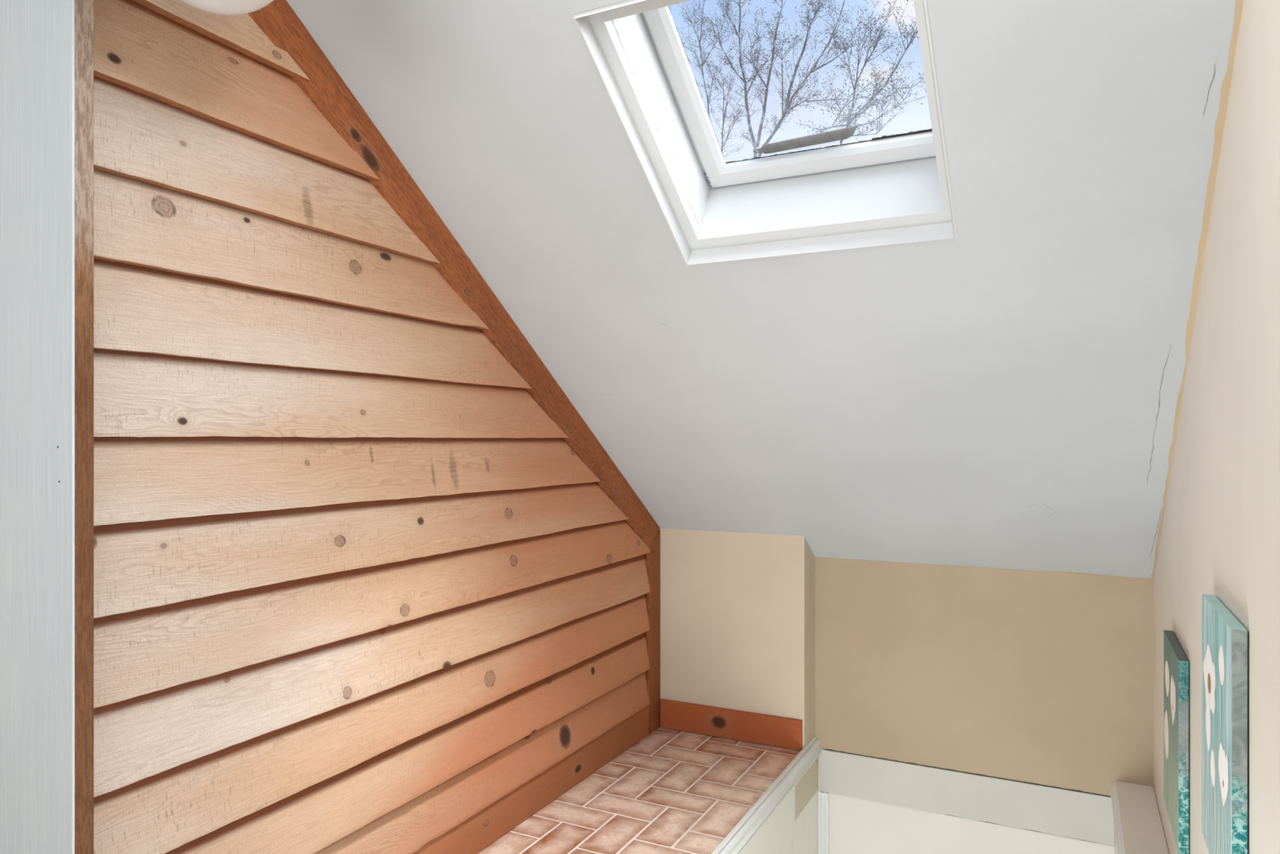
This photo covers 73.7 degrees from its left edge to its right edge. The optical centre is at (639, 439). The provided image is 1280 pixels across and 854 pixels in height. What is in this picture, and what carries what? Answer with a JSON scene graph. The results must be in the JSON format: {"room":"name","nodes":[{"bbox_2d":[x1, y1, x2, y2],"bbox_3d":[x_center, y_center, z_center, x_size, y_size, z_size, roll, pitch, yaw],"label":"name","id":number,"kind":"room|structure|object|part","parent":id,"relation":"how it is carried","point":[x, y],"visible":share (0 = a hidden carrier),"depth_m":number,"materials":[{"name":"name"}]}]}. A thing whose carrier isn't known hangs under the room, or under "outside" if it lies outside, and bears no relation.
{"room":"attic stairwell","nodes":[
{"label":"attic stairwell","id":0,"kind":"room"},
{"bbox_2d":[93,0,650,853],"bbox_3d":[-0.459,-0.048,2.437,0.095,2.695,2.284,0,0,27],"label":"wall","id":1,"kind":"structure","parent":0,"point":[357,589],"depth_m":1.81,"materials":[{"name":"brown wood"}]},
{"bbox_2d":[248,0,659,548],"bbox_3d":[-0.451,-0.408,2.403,0.038,1.670,2.283,0,0,27],"label":"trim","id":2,"kind":"structure","parent":1,"relation":"attached to","point":[325,88],"depth_m":2.21,"materials":[{"name":"brown wood"}]},
{"bbox_2d":[413,705,648,853],"bbox_3d":[-0.440,1.087,2.421,0.030,0.123,2.224,0,0,27],"label":"baseboard","id":3,"kind":"structure","parent":1,"relation":"attached to","point":[479,831],"depth_m":2.63,"materials":[{"name":"brown wood"}]},
{"bbox_2d":[644,529,660,734],"bbox_3d":[0.042,0.756,3.379,0.037,0.788,0.102,0,0,27],"label":"trim","id":4,"kind":"structure","parent":1,"relation":"attached to","point":[652,558],"depth_m":3.37,"materials":[{"name":"brown wood"}]},
{"bbox_2d":[477,726,800,853],"bbox_3d":[-0.507,1.225,1.657,0.640,0.150,3.700,0,0,27],"label":"floor","id":5,"kind":"structure","parent":0,"point":[673,791],"depth_m":2.72,"materials":[{"name":"tile"}]},
{"bbox_2d":[659,528,814,748],"bbox_3d":[0.352,0.823,3.364,0.653,0.954,0.147,0,0,27],"label":"wall","id":6,"kind":"structure","parent":0,"point":[737,609],"depth_m":3.26,"materials":[{"name":"beige paint"}]},
{"bbox_2d":[660,698,802,750],"bbox_3d":[0.341,1.092,3.280,0.576,0.110,0.014,0,0,27],"label":"baseboard","id":7,"kind":"structure","parent":6,"relation":"attached to","point":[749,726],"depth_m":3.27,"materials":[{"name":"brown wood"}]},
{"bbox_2d":[711,736,822,853],"bbox_3d":[-0.183,1.171,1.561,0.034,0.067,3.822,0,0,27],"label":"trim","id":8,"kind":"structure","parent":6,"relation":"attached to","point":[736,841],"depth_m":2.73,"materials":[{"name":"white paint"}]},
{"bbox_2d":[286,0,1243,578],"bbox_3d":[-0.828,-0.875,0.945,2.870,2.664,5.740,0,0,27],"label":"ceiling","id":9,"kind":"structure","parent":0,"point":[1006,393],"depth_m":2.07,"materials":[{"name":"white paint"}]},
{"bbox_2d":[181,0,274,15],"bbox_3d":[-0.673,-0.944,1.349,0.246,0.519,0.246,0,0,27],"label":"ceiling light","id":10,"kind":"object","parent":9,"relation":"hanging from","point":[228,7],"visible":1,"depth_m":1.36,"materials":[{"name":"white glass"}]},
{"bbox_2d":[572,0,957,266],"bbox_3d":[0.299,-0.716,1.774,0.664,0.565,0.620,0,0,27],"label":"frame","id":11,"kind":"structure","parent":9,"relation":"attached to","point":[892,189],"depth_m":1.96,"materials":[{"name":"white paint"}]},
{"bbox_3d":[0.341,-0.819,1.814,0.601,0.360,0.504,0,0,27],"label":"sash","id":12,"kind":"part","parent":11,"relation":"part of","materials":[{"name":"white paint"}]},
{"bbox_2d":[752,125,857,153],"bbox_3d":[0.391,-0.709,2.027,0.258,0.022,0.025,0,0,29],"label":"metal strip","id":13,"kind":"object","parent":11,"relation":"on","point":[846,132],"visible":1,"depth_m":2.02,"materials":[{"name":"grey metal"}]},
{"bbox_2d":[741,757,817,853],"bbox_3d":[-0.217,1.927,1.581,0.086,1.547,3.825,0,0,27],"label":"wall ledge","id":14,"kind":"object","parent":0,"point":[793,827],"visible":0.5,"depth_m":3.00,"materials":[{"name":"paint"}]},
{"bbox_2d":[814,557,1153,853],"bbox_3d":[1.164,1.574,3.068,1.210,2.253,0.080,0,0,27],"label":"wall","id":15,"kind":"structure","parent":0,"point":[1041,677],"depth_m":3.01,"materials":[{"name":"beige paint"}]},
{"bbox_2d":[817,791,829,853],"bbox_3d":[0.699,2.022,3.250,0.042,1.356,0.015,0,0,27],"label":"trim","id":16,"kind":"structure","parent":15,"relation":"attached to","point":[823,797],"depth_m":3.25,"materials":[{"name":"white paint"}]},
{"bbox_2d":[817,748,1114,846],"bbox_3d":[1.124,1.260,3.040,0.991,0.165,0.010,0,0,27],"label":"trim","id":17,"kind":"structure","parent":15,"relation":"attached to","point":[1073,814],"depth_m":3.01,"materials":[{"name":"grey paint"}]},
{"bbox_2d":[1114,830,1117,853],"bbox_3d":[0.783,1.923,1.075,0.172,1.554,3.825,0,0,27],"label":"wall","id":18,"kind":"structure","parent":0,"point":[1115,845],"depth_m":2.76,"materials":[{"name":"white paint"}]},
{"bbox_2d":[1110,780,1168,853],"bbox_3d":[0.749,1.156,1.090,0.122,0.060,3.822,0,0,27],"label":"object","id":19,"kind":"structure","parent":18,"relation":"attached to","point":[1138,826],"depth_m":2.52,"materials":[{"name":"white paint"}]},
{"bbox_2d":[1153,0,1279,853],"bbox_3d":[0.441,-0.451,0.244,0.090,3.221,5.633,0,0,27],"label":"wall","id":20,"kind":"structure","parent":0,"point":[1220,536],"depth_m":1.35,"materials":[{"name":"beige paint"}]},
{"bbox_2d":[1163,630,1190,853],"bbox_3d":[1.303,0.718,2.075,0.023,0.440,0.344,0,0,27],"label":"canvas painting","id":21,"kind":"object","parent":20,"relation":"attached to","point":[1176,665],"visible":1,"depth_m":1.96,"materials":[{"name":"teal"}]},
{"bbox_3d":[1.292,0.769,2.078,0.001,0.338,0.037,0,0,27],"label":"painted stem","id":22,"kind":"part","parent":21,"relation":"part of","materials":[{"name":"paint"}]},
{"bbox_3d":[1.312,0.718,2.071,0.002,0.434,0.338,0,0,27],"label":"stretcher frame","id":23,"kind":"part","parent":21,"relation":"part of","materials":[{"name":"teal fabric"}]},
{"bbox_2d":[1201,594,1248,853],"bbox_3d":[0.976,0.506,1.429,0.023,0.441,0.328,0,0,27],"label":"canvas painting","id":24,"kind":"object","parent":20,"relation":"attached to","point":[1224,639],"visible":1,"depth_m":1.35,"materials":[{"name":"green paint"}]},
{"bbox_3d":[0.957,0.589,1.415,0.001,0.277,0.018,0,0,27],"label":"painted stem","id":25,"kind":"part","parent":24,"relation":"part of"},
{"bbox_3d":[0.940,0.614,1.382,0.001,0.227,0.015,0,0,27],"label":"painted stem","id":26,"kind":"part","parent":24,"relation":"part of","materials":[{"name":"white paint"}]},
{"bbox_3d":[0.933,0.558,1.368,0.001,0.337,0.015,0,0,27],"label":"painted stem","id":27,"kind":"part","parent":24,"relation":"part of","materials":[{"name":"white paint"}]},
{"bbox_3d":[0.907,0.614,1.316,0.001,0.227,0.013,0,0,27],"label":"painted stem","id":28,"kind":"part","parent":24,"relation":"part of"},
{"bbox_3d":[0.986,0.506,1.425,0.002,0.435,0.322,0,0,27],"label":"stretcher frame","id":29,"kind":"part","parent":24,"relation":"part of","materials":[{"name":"teal fabric"}]},
{"label":"floor","id":30,"kind":"structure","parent":0,"visible":0},
{"bbox_2d":[0,0,93,853],"bbox_3d":[-1.071,-0.005,1.479,0.355,2.310,0.034,0,0,27],"label":"door frame","id":31,"kind":"structure","parent":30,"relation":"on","point":[46,46],"depth_m":1.42,"materials":[{"name":"grey paint"}]},
{"label":"outside","id":32,"kind":"structure","parent":0,"visible":0},
{"label":"ground","id":33,"kind":"structure","parent":32,"visible":0},
{"bbox_2d":[677,0,752,155],"bbox_3d":[1.531,-2.695,18.325,1.739,14.589,1.563,0,0,-15],"label":"bare tree","id":34,"kind":"object","parent":33,"relation":"on","point":[724,114],"visible":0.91,"depth_m":18.23,"materials":[{"name":"brown plant"}]},
{"bbox_2d":[693,0,875,157],"bbox_3d":[2.481,-1.901,14.659,3.370,13.003,1.593,0,0,36],"label":"bare tree","id":35,"kind":"object","parent":33,"relation":"on","point":[788,102],"visible":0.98,"depth_m":14.54,"materials":[{"name":"brown plant"}]},
{"bbox_2d":[794,0,926,144],"bbox_3d":[2.943,-0.505,10.945,1.962,10.210,1.766,0,0,14],"label":"bare tree","id":36,"kind":"object","parent":33,"relation":"on","point":[858,113],"visible":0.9,"depth_m":10.79,"materials":[{"name":"brown plant"}]}
]}

